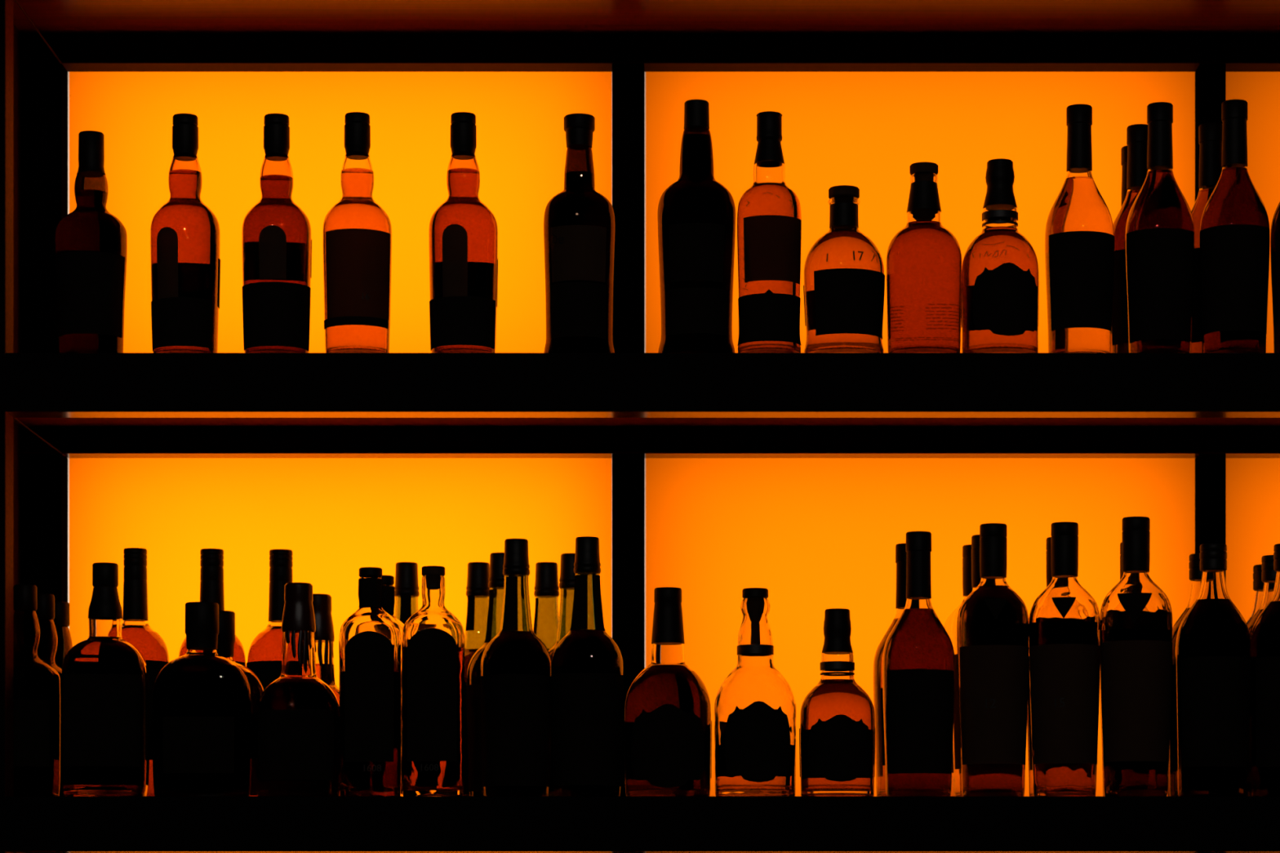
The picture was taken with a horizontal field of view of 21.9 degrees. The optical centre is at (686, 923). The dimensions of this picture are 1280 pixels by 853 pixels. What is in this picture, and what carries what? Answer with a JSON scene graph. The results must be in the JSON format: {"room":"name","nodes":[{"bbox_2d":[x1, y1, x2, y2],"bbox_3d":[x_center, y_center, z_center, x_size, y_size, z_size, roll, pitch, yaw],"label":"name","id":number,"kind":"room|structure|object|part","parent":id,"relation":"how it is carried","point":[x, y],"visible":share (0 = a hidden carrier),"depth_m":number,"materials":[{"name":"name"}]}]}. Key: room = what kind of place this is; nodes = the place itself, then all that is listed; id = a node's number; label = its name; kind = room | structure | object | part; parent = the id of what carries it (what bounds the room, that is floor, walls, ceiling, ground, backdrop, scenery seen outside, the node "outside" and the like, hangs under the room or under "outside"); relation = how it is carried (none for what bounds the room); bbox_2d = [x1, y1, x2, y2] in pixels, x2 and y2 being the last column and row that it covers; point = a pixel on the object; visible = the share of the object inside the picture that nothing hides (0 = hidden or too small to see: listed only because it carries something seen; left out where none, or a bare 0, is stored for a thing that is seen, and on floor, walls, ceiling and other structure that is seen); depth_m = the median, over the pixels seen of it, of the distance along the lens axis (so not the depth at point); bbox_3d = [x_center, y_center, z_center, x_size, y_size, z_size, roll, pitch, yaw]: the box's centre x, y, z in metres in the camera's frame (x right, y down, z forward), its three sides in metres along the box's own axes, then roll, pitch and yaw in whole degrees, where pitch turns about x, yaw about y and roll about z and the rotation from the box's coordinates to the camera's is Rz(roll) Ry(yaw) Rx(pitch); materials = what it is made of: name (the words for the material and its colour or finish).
{"room":"bar","nodes":[
{"label":"bar","id":0,"kind":"room"},
{"bbox_3d":[0.300,-0.100,4.291,3.800,2.600,0.058,0,0,0],"label":"wall","id":1,"kind":"structure","parent":0,"visible":0},
{"bbox_2d":[0,0,1279,852],"bbox_3d":[0.225,-0.394,3.929,2.190,1.388,0.662,0,0,0],"label":"shelving","id":2,"kind":"object","parent":1,"relation":"attached to","point":[629,405],"visible":0.96,"depth_m":3.78,"materials":[{"name":"brown wood"}]},
{"bbox_3d":[-0.806,-0.394,3.621,0.128,1.388,0.043,0,0,0],"label":"post","id":3,"kind":"part","parent":2,"relation":"part of","materials":[{"name":"brown wood"}]},
{"bbox_3d":[-0.800,-0.394,3.801,0.020,1.388,0.317,0,0,0],"label":"panel","id":4,"kind":"part","parent":2,"relation":"part of","materials":[{"name":"brown wood"}]},
{"bbox_2d":[13,584,60,796],"bbox_3d":[-0.738,-0.258,3.687,0.072,0.238,0.073,0,0,0],"label":"bottle","id":5,"kind":"object","parent":2,"relation":"on","point":[37,684],"visible":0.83,"depth_m":3.65,"materials":[{"name":"brown glass"}]},
{"bbox_2d":[35,594,63,796],"bbox_3d":[-0.738,-0.258,3.790,0.072,0.238,0.073,0,0,0],"label":"bottle","id":6,"kind":"object","parent":2,"relation":"on","point":[48,641],"visible":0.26,"depth_m":3.78,"materials":[{"name":"brown glass"}]},
{"bbox_2d":[53,601,72,668],"bbox_3d":[-0.738,-0.258,3.882,0.072,0.238,0.073,0,0,0],"label":"bottle","id":7,"kind":"object","parent":2,"relation":"on","point":[61,620],"visible":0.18,"depth_m":3.87,"materials":[{"name":"brown glass"}]},
{"bbox_3d":[-0.738,-0.245,3.882,0.072,0.214,0.072,0,0,0],"label":"glass","id":8,"kind":"part","parent":7,"relation":"part of","materials":[{"name":"glass"}]},
{"bbox_2d":[54,130,127,352],"bbox_3d":[-0.661,-0.749,3.670,0.079,0.256,0.080,0,0,0],"label":"bottle","id":9,"kind":"object","parent":2,"relation":"on","point":[91,242],"visible":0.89,"depth_m":3.64,"materials":[{"name":"brown glass"}]},
{"bbox_2d":[61,562,149,796],"bbox_3d":[-0.643,-0.269,3.660,0.093,0.260,0.093,0,0,-4],"label":"bottle","id":10,"kind":"object","parent":2,"relation":"on","point":[105,678],"visible":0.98,"depth_m":3.62,"materials":[{"name":"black glass"}]},
{"bbox_2d":[121,547,168,796],"bbox_3d":[-0.644,-0.288,3.860,0.080,0.299,0.081,0,0,0],"label":"bottle","id":11,"kind":"object","parent":2,"relation":"on","point":[136,630],"visible":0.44,"depth_m":3.85,"materials":[{"name":"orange glass"}]},
{"bbox_2d":[150,113,220,352],"bbox_3d":[-0.554,-0.757,3.655,0.076,0.272,0.076,0,0,-18],"label":"bottle","id":12,"kind":"object","parent":2,"relation":"on","point":[185,233],"visible":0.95,"depth_m":3.63,"materials":[{"name":"orange glass"}]},
{"bbox_2d":[152,601,251,796],"bbox_3d":[-0.534,-0.246,3.645,0.108,0.215,0.061,0,0,0],"label":"bottle","id":13,"kind":"object","parent":2,"relation":"on","point":[202,699],"visible":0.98,"depth_m":3.62,"materials":[{"name":"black glass"}]},
{"bbox_2d":[178,548,246,666],"bbox_3d":[-0.555,-0.288,3.867,0.080,0.299,0.081,0,0,0],"label":"bottle","id":14,"kind":"object","parent":2,"relation":"on","point":[211,562],"visible":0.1,"depth_m":3.85,"materials":[{"name":"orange glass"}]},
{"bbox_3d":[-0.555,-0.249,3.867,0.079,0.220,0.079,0,0,0],"label":"glass","id":15,"kind":"part","parent":14,"relation":"part of","materials":[{"name":"clear glass"}]},
{"bbox_2d":[216,610,264,796],"bbox_3d":[-0.530,-0.246,3.745,0.108,0.215,0.060,0,0,0],"label":"bottle","id":16,"kind":"object","parent":2,"relation":"on","point":[226,636],"visible":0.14,"depth_m":3.73,"materials":[{"name":"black glass"}]},
{"bbox_3d":[-0.530,-0.226,3.745,0.108,0.174,0.060,0,0,0],"label":"glass","id":17,"kind":"part","parent":16,"relation":"part of","materials":[{"name":"black glass"}]},
{"bbox_2d":[246,549,292,689],"bbox_3d":[-0.475,-0.288,3.874,0.080,0.299,0.081,0,0,0],"label":"bottle","id":18,"kind":"object","parent":2,"relation":"on","point":[264,653],"visible":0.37,"depth_m":3.86,"materials":[{"name":"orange glass"}]},
{"bbox_3d":[-0.475,-0.249,3.874,0.079,0.220,0.079,0,0,0],"label":"glass","id":19,"kind":"part","parent":18,"relation":"part of","materials":[{"name":"clear glass"}]},
{"bbox_2d":[241,113,311,352],"bbox_3d":[-0.453,-0.757,3.655,0.077,0.272,0.077,0,0,0],"label":"bottle","id":20,"kind":"object","parent":2,"relation":"on","point":[277,242],"visible":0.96,"depth_m":3.63,"materials":[{"name":"orange glass"}]},
{"bbox_2d":[256,582,339,796],"bbox_3d":[-0.429,-0.258,3.660,0.092,0.238,0.079,0,0,0],"label":"bottle","id":21,"kind":"object","parent":2,"relation":"on","point":[298,713],"visible":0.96,"depth_m":3.63,"materials":[{"name":"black glass"}]},
{"bbox_2d":[312,593,340,796],"bbox_3d":[-0.422,-0.258,3.785,0.093,0.238,0.079,0,0,-25],"label":"bottle","id":22,"kind":"object","parent":2,"relation":"on","point":[324,637],"visible":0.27,"depth_m":3.77,"materials":[{"name":"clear glass"}]},
{"bbox_2d":[67,71,612,352],"bbox_3d":[-0.415,-0.839,3.962,0.660,0.434,0.004,0,0,0],"label":"light panel","id":23,"kind":"object","parent":2,"relation":"attached to","point":[521,149],"visible":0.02,"depth_m":3.96,"materials":[{"name":"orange plastic"}]},
{"bbox_2d":[67,457,612,687],"bbox_3d":[-0.415,-0.364,3.962,0.660,0.450,0.004,0,0,0],"label":"light panel","id":24,"kind":"object","parent":2,"relation":"attached to","point":[337,517],"visible":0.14,"depth_m":3.96,"materials":[{"name":"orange plastic"}]},
{"bbox_2d":[322,111,391,352],"bbox_3d":[-0.363,-0.757,3.649,0.076,0.272,0.077,0,0,-20],"label":"bottle","id":25,"kind":"object","parent":2,"relation":"on","point":[357,231],"visible":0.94,"depth_m":3.62,"materials":[{"name":"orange glass"}]},
{"bbox_2d":[338,567,401,796],"bbox_3d":[-0.349,-0.266,3.650,0.069,0.254,0.044,0,0,0],"label":"bottle","id":26,"kind":"object","parent":2,"relation":"on","point":[370,639],"visible":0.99,"depth_m":3.63,"materials":[{"name":"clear glass"}]},
{"bbox_2d":[381,575,404,796],"bbox_3d":[-0.343,-0.266,3.733,0.069,0.254,0.044,0,0,0],"label":"bottle","id":27,"kind":"object","parent":2,"relation":"on","point":[388,597],"visible":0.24,"depth_m":3.72,"materials":[{"name":"clear glass"}]},
{"bbox_2d":[394,562,419,624],"bbox_3d":[-0.331,-0.283,3.912,0.084,0.288,0.084,0,0,0],"label":"bottle","id":28,"kind":"object","parent":2,"relation":"on","point":[406,593],"visible":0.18,"depth_m":3.90,"materials":[{"name":"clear glass"}]},
{"bbox_3d":[-0.331,-0.267,3.912,0.079,0.256,0.079,0,0,0],"label":"glass","id":29,"kind":"part","parent":28,"relation":"part of","materials":[{"name":"clear glass"}]},
{"bbox_2d":[401,565,465,796],"bbox_3d":[-0.279,-0.266,3.636,0.069,0.254,0.044,0,0,0],"label":"bottle","id":30,"kind":"object","parent":2,"relation":"on","point":[433,641],"visible":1,"depth_m":3.62,"materials":[{"name":"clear glass"}]},
{"bbox_2d":[428,111,497,352],"bbox_3d":[-0.246,-0.757,3.649,0.076,0.272,0.076,0,0,-26],"label":"bottle","id":31,"kind":"object","parent":2,"relation":"on","point":[463,231],"visible":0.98,"depth_m":3.62,"materials":[{"name":"orange glass"}]},
{"bbox_2d":[463,562,489,796],"bbox_3d":[-0.246,-0.283,3.912,0.084,0.288,0.084,0,0,0],"label":"bottle","id":32,"kind":"object","parent":2,"relation":"on","point":[477,589],"visible":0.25,"depth_m":3.90,"materials":[{"name":"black glass"}]},
{"bbox_2d":[466,552,504,796],"bbox_3d":[-0.214,-0.283,3.812,0.084,0.288,0.084,0,0,0],"label":"bottle","id":33,"kind":"object","parent":2,"relation":"on","point":[496,578],"visible":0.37,"depth_m":3.79,"materials":[{"name":"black glass"}]},
{"bbox_2d":[480,538,551,796],"bbox_3d":[-0.189,-0.283,3.674,0.084,0.288,0.084,0,0,0],"label":"bottle","id":34,"kind":"object","parent":2,"relation":"on","point":[516,704],"visible":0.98,"depth_m":3.64,"materials":[{"name":"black glass"}]},
{"bbox_2d":[533,562,559,650],"bbox_3d":[-0.166,-0.283,3.912,0.084,0.288,0.084,0,0,0],"label":"bottle","id":35,"kind":"object","parent":2,"relation":"on","point":[546,588],"visible":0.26,"depth_m":3.90,"materials":[{"name":"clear glass"}]},
{"bbox_3d":[-0.166,-0.267,3.912,0.079,0.256,0.079,0,0,0],"label":"glass","id":36,"kind":"part","parent":35,"relation":"part of","materials":[{"name":"clear glass"}]},
{"bbox_2d":[548,553,575,796],"bbox_3d":[-0.132,-0.283,3.819,0.084,0.288,0.084,0,0,0],"label":"bottle","id":37,"kind":"object","parent":2,"relation":"on","point":[566,584],"visible":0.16,"depth_m":3.81,"materials":[{"name":"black glass"}]},
{"bbox_2d":[543,113,614,352],"bbox_3d":[-0.119,-0.758,3.665,0.079,0.273,0.080,0,0,-8],"label":"bottle","id":38,"kind":"object","parent":2,"relation":"on","point":[579,220],"visible":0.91,"depth_m":3.63,"materials":[{"name":"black glass"}]},
{"bbox_2d":[551,536,623,796],"bbox_3d":[-0.110,-0.283,3.655,0.084,0.288,0.084,0,0,0],"label":"bottle","id":39,"kind":"object","parent":2,"relation":"on","point":[587,666],"visible":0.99,"depth_m":3.62,"materials":[{"name":"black glass"}]},
{"bbox_3d":[0.265,-1.039,3.939,2.110,0.034,0.039,0,0,0],"label":"rail","id":40,"kind":"part","parent":2,"relation":"part of","materials":[{"name":"black paint"}]},
{"bbox_3d":[0.265,-0.575,3.939,2.110,0.030,0.039,0,0,0],"label":"rail","id":41,"kind":"part","parent":2,"relation":"part of","materials":[{"name":"black paint"}]},
{"bbox_2d":[623,586,711,796],"bbox_3d":[-0.021,-0.255,3.660,0.097,0.233,0.097,0,0,0],"label":"bottle","id":42,"kind":"object","parent":2,"relation":"on","point":[668,723],"visible":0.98,"depth_m":3.62,"materials":[{"name":"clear glass"}]},
{"bbox_2d":[657,99,735,352],"bbox_3d":[0.011,-0.766,3.665,0.087,0.290,0.087,0,0,37],"label":"bottle","id":43,"kind":"object","parent":2,"relation":"on","point":[696,213],"visible":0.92,"depth_m":3.63,"materials":[{"name":"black glass"}]},
{"bbox_2d":[714,587,796,796],"bbox_3d":[0.076,-0.255,3.660,0.091,0.232,0.092,0,0,-14],"label":"bottle","id":44,"kind":"object","parent":2,"relation":"on","point":[755,708],"visible":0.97,"depth_m":3.63,"materials":[{"name":"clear glass"}]},
{"bbox_2d":[737,111,801,352],"bbox_3d":[0.091,-0.757,3.645,0.071,0.271,0.072,0,0,0],"label":"bottle","id":45,"kind":"object","parent":2,"relation":"on","point":[769,213],"visible":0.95,"depth_m":3.62,"materials":[{"name":"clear glass"}]},
{"bbox_2d":[799,608,875,796],"bbox_3d":[0.167,-0.243,3.655,0.084,0.209,0.084,0,0,0],"label":"bottle","id":46,"kind":"object","parent":2,"relation":"on","point":[837,731],"visible":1,"depth_m":3.62,"materials":[{"name":"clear glass"}]},
{"bbox_2d":[803,185,884,352],"bbox_3d":[0.174,-0.717,3.652,0.090,0.191,0.090,0,0,0],"label":"bottle","id":47,"kind":"object","parent":2,"relation":"on","point":[844,286],"visible":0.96,"depth_m":3.62,"materials":[{"name":"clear glass"}]},
{"bbox_2d":[872,542,906,796],"bbox_3d":[0.253,-0.286,3.775,0.080,0.295,0.080,0,0,3],"label":"bottle","id":48,"kind":"object","parent":2,"relation":"on","point":[900,548],"visible":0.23,"depth_m":3.76,"materials":[{"name":"clear glass"}]},
{"bbox_3d":[0.253,-0.252,3.775,0.080,0.226,0.080,0,0,0],"label":"glass","id":49,"kind":"part","parent":48,"relation":"part of","materials":[{"name":"clear glass"}]},
{"bbox_2d":[882,531,955,796],"bbox_3d":[0.257,-0.286,3.660,0.080,0.295,0.081,0,0,-14],"label":"bottle","id":50,"kind":"object","parent":2,"relation":"on","point":[918,660],"visible":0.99,"depth_m":3.63,"materials":[{"name":"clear glass"}]},
{"bbox_2d":[644,457,1195,796],"bbox_3d":[0.279,-0.364,3.962,0.667,0.450,0.004,0,0,0],"label":"light panel","id":51,"kind":"object","parent":2,"relation":"attached to","point":[820,535],"visible":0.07,"depth_m":3.96,"materials":[{"name":"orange plastic"}]},
{"bbox_2d":[644,71,1195,352],"bbox_3d":[0.279,-0.839,3.962,0.667,0.434,0.004,0,0,0],"label":"light panel","id":52,"kind":"object","parent":2,"relation":"attached to","point":[864,131],"visible":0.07,"depth_m":3.96,"materials":[{"name":"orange plastic"}]},
{"bbox_2d":[886,161,961,352],"bbox_3d":[0.262,-0.729,3.645,0.083,0.216,0.083,0,0,0],"label":"bottle","id":53,"kind":"object","parent":2,"relation":"on","point":[924,257],"visible":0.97,"depth_m":3.61,"materials":[{"name":"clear glass"}]},
{"bbox_2d":[943,544,973,796],"bbox_3d":[0.342,-0.293,3.912,0.080,0.309,0.080,0,0,27],"label":"bottle","id":54,"kind":"object","parent":2,"relation":"on","point":[967,588],"visible":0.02,"depth_m":3.90,"materials":[{"name":"clear glass"}]},
{"bbox_3d":[0.342,-0.265,3.912,0.080,0.253,0.080,0,0,0],"label":"glass","id":55,"kind":"part","parent":54,"relation":"part of","materials":[{"name":"clear glass"}]},
{"bbox_2d":[950,534,981,796],"bbox_3d":[0.344,-0.293,3.812,0.080,0.309,0.080,0,0,27],"label":"bottle","id":56,"kind":"object","parent":2,"relation":"on","point":[975,573],"visible":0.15,"depth_m":3.80,"materials":[{"name":"clear glass"}]},
{"bbox_3d":[0.344,-0.265,3.812,0.080,0.253,0.080,0,0,0],"label":"glass","id":57,"kind":"part","parent":56,"relation":"part of","materials":[{"name":"glass"}]},
{"bbox_2d":[956,523,1029,796],"bbox_3d":[0.344,-0.293,3.706,0.081,0.309,0.081,0,0,25],"label":"bottle","id":58,"kind":"object","parent":2,"relation":"on","point":[993,626],"visible":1,"depth_m":3.67,"materials":[{"name":"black glass"}]},
{"bbox_2d":[960,158,1039,352],"bbox_3d":[0.346,-0.731,3.648,0.086,0.220,0.086,0,0,0],"label":"bottle","id":59,"kind":"object","parent":2,"relation":"on","point":[999,312],"visible":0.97,"depth_m":3.62,"materials":[{"name":"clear glass"}]},
{"bbox_2d":[1026,537,1052,796],"bbox_3d":[0.432,-0.293,3.833,0.080,0.309,0.080,0,0,27],"label":"bottle","id":60,"kind":"object","parent":2,"relation":"on","point":[1049,578],"visible":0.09,"depth_m":3.82,"materials":[{"name":"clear glass"}]},
{"bbox_3d":[0.432,-0.265,3.833,0.080,0.253,0.080,0,0,0],"label":"glass","id":61,"kind":"part","parent":60,"relation":"part of","materials":[{"name":"clear glass"}]},
{"bbox_2d":[1028,521,1100,796],"bbox_3d":[0.422,-0.293,3.694,0.080,0.309,0.081,0,0,4],"label":"bottle","id":62,"kind":"object","parent":2,"relation":"on","point":[1064,654],"visible":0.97,"depth_m":3.66,"materials":[{"name":"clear glass"}]},
{"bbox_2d":[1044,103,1114,352],"bbox_3d":[0.436,-0.764,3.670,0.077,0.286,0.078,0,0,0],"label":"bottle","id":63,"kind":"object","parent":2,"relation":"on","point":[1079,237],"visible":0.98,"depth_m":3.64,"materials":[{"name":"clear glass"}]},
{"bbox_2d":[1099,542,1123,796],"bbox_3d":[0.524,-0.293,3.879,0.080,0.309,0.080,0,0,27],"label":"bottle","id":64,"kind":"object","parent":2,"relation":"on","point":[1121,544],"visible":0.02,"depth_m":3.88,"materials":[{"name":"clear glass"}]},
{"bbox_3d":[0.524,-0.265,3.880,0.080,0.253,0.080,0,0,0],"label":"glass","id":65,"kind":"part","parent":64,"relation":"part of","materials":[{"name":"glass"}]},
{"bbox_2d":[1120,145,1127,207],"bbox_3d":[0.522,-0.764,3.862,0.077,0.286,0.078,0,0,0],"label":"bottle","id":66,"kind":"object","parent":2,"relation":"on","point":[1124,149],"visible":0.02,"depth_m":3.85,"materials":[{"name":"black glass"}]},
{"bbox_2d":[1110,124,1147,352],"bbox_3d":[0.515,-0.764,3.761,0.077,0.286,0.078,0,0,0],"label":"bottle","id":67,"kind":"object","parent":2,"relation":"on","point":[1136,134],"visible":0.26,"depth_m":3.74,"materials":[{"name":"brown glass"}]},
{"bbox_3d":[0.515,-0.731,3.761,0.076,0.219,0.076,0,0,0],"label":"glass","id":68,"kind":"part","parent":67,"relation":"part of","materials":[{"name":"glass"}]},
{"bbox_2d":[1099,516,1172,796],"bbox_3d":[0.496,-0.293,3.645,0.080,0.309,0.081,0,0,0],"label":"bottle","id":69,"kind":"object","parent":2,"relation":"on","point":[1135,615],"visible":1,"depth_m":3.61,"materials":[{"name":"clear glass"}]},
{"bbox_2d":[1124,102,1195,352],"bbox_3d":[0.524,-0.764,3.661,0.080,0.286,0.081,0,0,0],"label":"bottle","id":70,"kind":"object","parent":2,"relation":"on","point":[1160,237],"visible":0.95,"depth_m":3.63,"materials":[{"name":"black glass"}]},
{"bbox_2d":[1167,553,1202,796],"bbox_3d":[0.586,-0.279,3.758,0.083,0.281,0.084,0,0,8],"label":"bottle","id":71,"kind":"object","parent":2,"relation":"on","point":[1195,574],"visible":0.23,"depth_m":3.74,"materials":[{"name":"clear glass"}]},
{"bbox_2d":[1191,122,1222,352],"bbox_3d":[0.596,-0.764,3.755,0.077,0.286,0.078,0,0,0],"label":"bottle","id":72,"kind":"object","parent":2,"relation":"on","point":[1210,134],"visible":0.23,"depth_m":3.74,"materials":[{"name":"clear glass"}]},
{"bbox_3d":[0.596,-0.731,3.755,0.076,0.219,0.076,0,0,0],"label":"glass","id":73,"kind":"part","parent":72,"relation":"part of","materials":[{"name":"glass"}]},
{"bbox_2d":[1175,542,1251,796],"bbox_3d":[0.583,-0.279,3.660,0.083,0.281,0.084,0,0,-8],"label":"bottle","id":74,"kind":"object","parent":2,"relation":"on","point":[1213,644],"visible":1,"depth_m":3.63,"materials":[{"name":"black glass"}]},
{"bbox_2d":[1200,99,1270,352],"bbox_3d":[0.605,-0.764,3.649,0.078,0.286,0.078,0,0,0],"label":"bottle","id":75,"kind":"object","parent":2,"relation":"on","point":[1235,233],"visible":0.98,"depth_m":3.62,"materials":[{"name":"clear glass"}]},
{"bbox_2d":[1226,457,1279,622],"bbox_3d":[0.962,-0.364,3.962,0.654,0.450,0.004,0,0,0],"label":"light panel","id":76,"kind":"object","parent":2,"relation":"attached to","point":[1252,484],"visible":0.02,"depth_m":3.96,"materials":[{"name":"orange plastic"}]},
{"bbox_2d":[1226,71,1279,352],"bbox_3d":[0.962,-0.839,3.962,0.654,0.434,0.004,0,0,0],"label":"light panel","id":77,"kind":"object","parent":2,"relation":"attached to","point":[1260,91],"visible":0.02,"depth_m":3.96,"materials":[{"name":"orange plastic"}]},
{"bbox_2d":[1246,564,1264,624],"bbox_3d":[0.679,-0.279,3.873,0.083,0.281,0.084,0,0,8],"label":"bottle","id":78,"kind":"object","parent":2,"relation":"on","point":[1258,585],"visible":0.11,"depth_m":3.86,"materials":[{"name":"clear glass"}]},
{"bbox_3d":[0.679,-0.266,3.873,0.083,0.255,0.083,0,0,0],"label":"glass","id":79,"kind":"part","parent":78,"relation":"part of","materials":[{"name":"glass"}]},
{"bbox_2d":[1247,555,1276,796],"bbox_3d":[0.671,-0.279,3.775,0.083,0.281,0.084,0,0,8],"label":"bottle","id":80,"kind":"object","parent":2,"relation":"on","point":[1268,574],"visible":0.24,"depth_m":3.76,"materials":[{"name":"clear glass"}]},
{"bbox_2d":[1250,543,1279,796],"bbox_3d":[0.665,-0.279,3.660,0.083,0.281,0.084,0,0,-8],"label":"bottle","id":81,"kind":"object","parent":2,"relation":"on","point":[1265,633],"visible":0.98,"depth_m":3.63,"materials":[{"name":"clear glass"}]},
{"bbox_2d":[1270,201,1279,352],"bbox_3d":[0.686,-0.764,3.664,0.077,0.286,0.078,0,0,0],"label":"bottle","id":82,"kind":"object","parent":2,"relation":"on","point":[1275,226],"visible":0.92,"depth_m":3.65,"materials":[{"name":"brown glass"}]}
]}

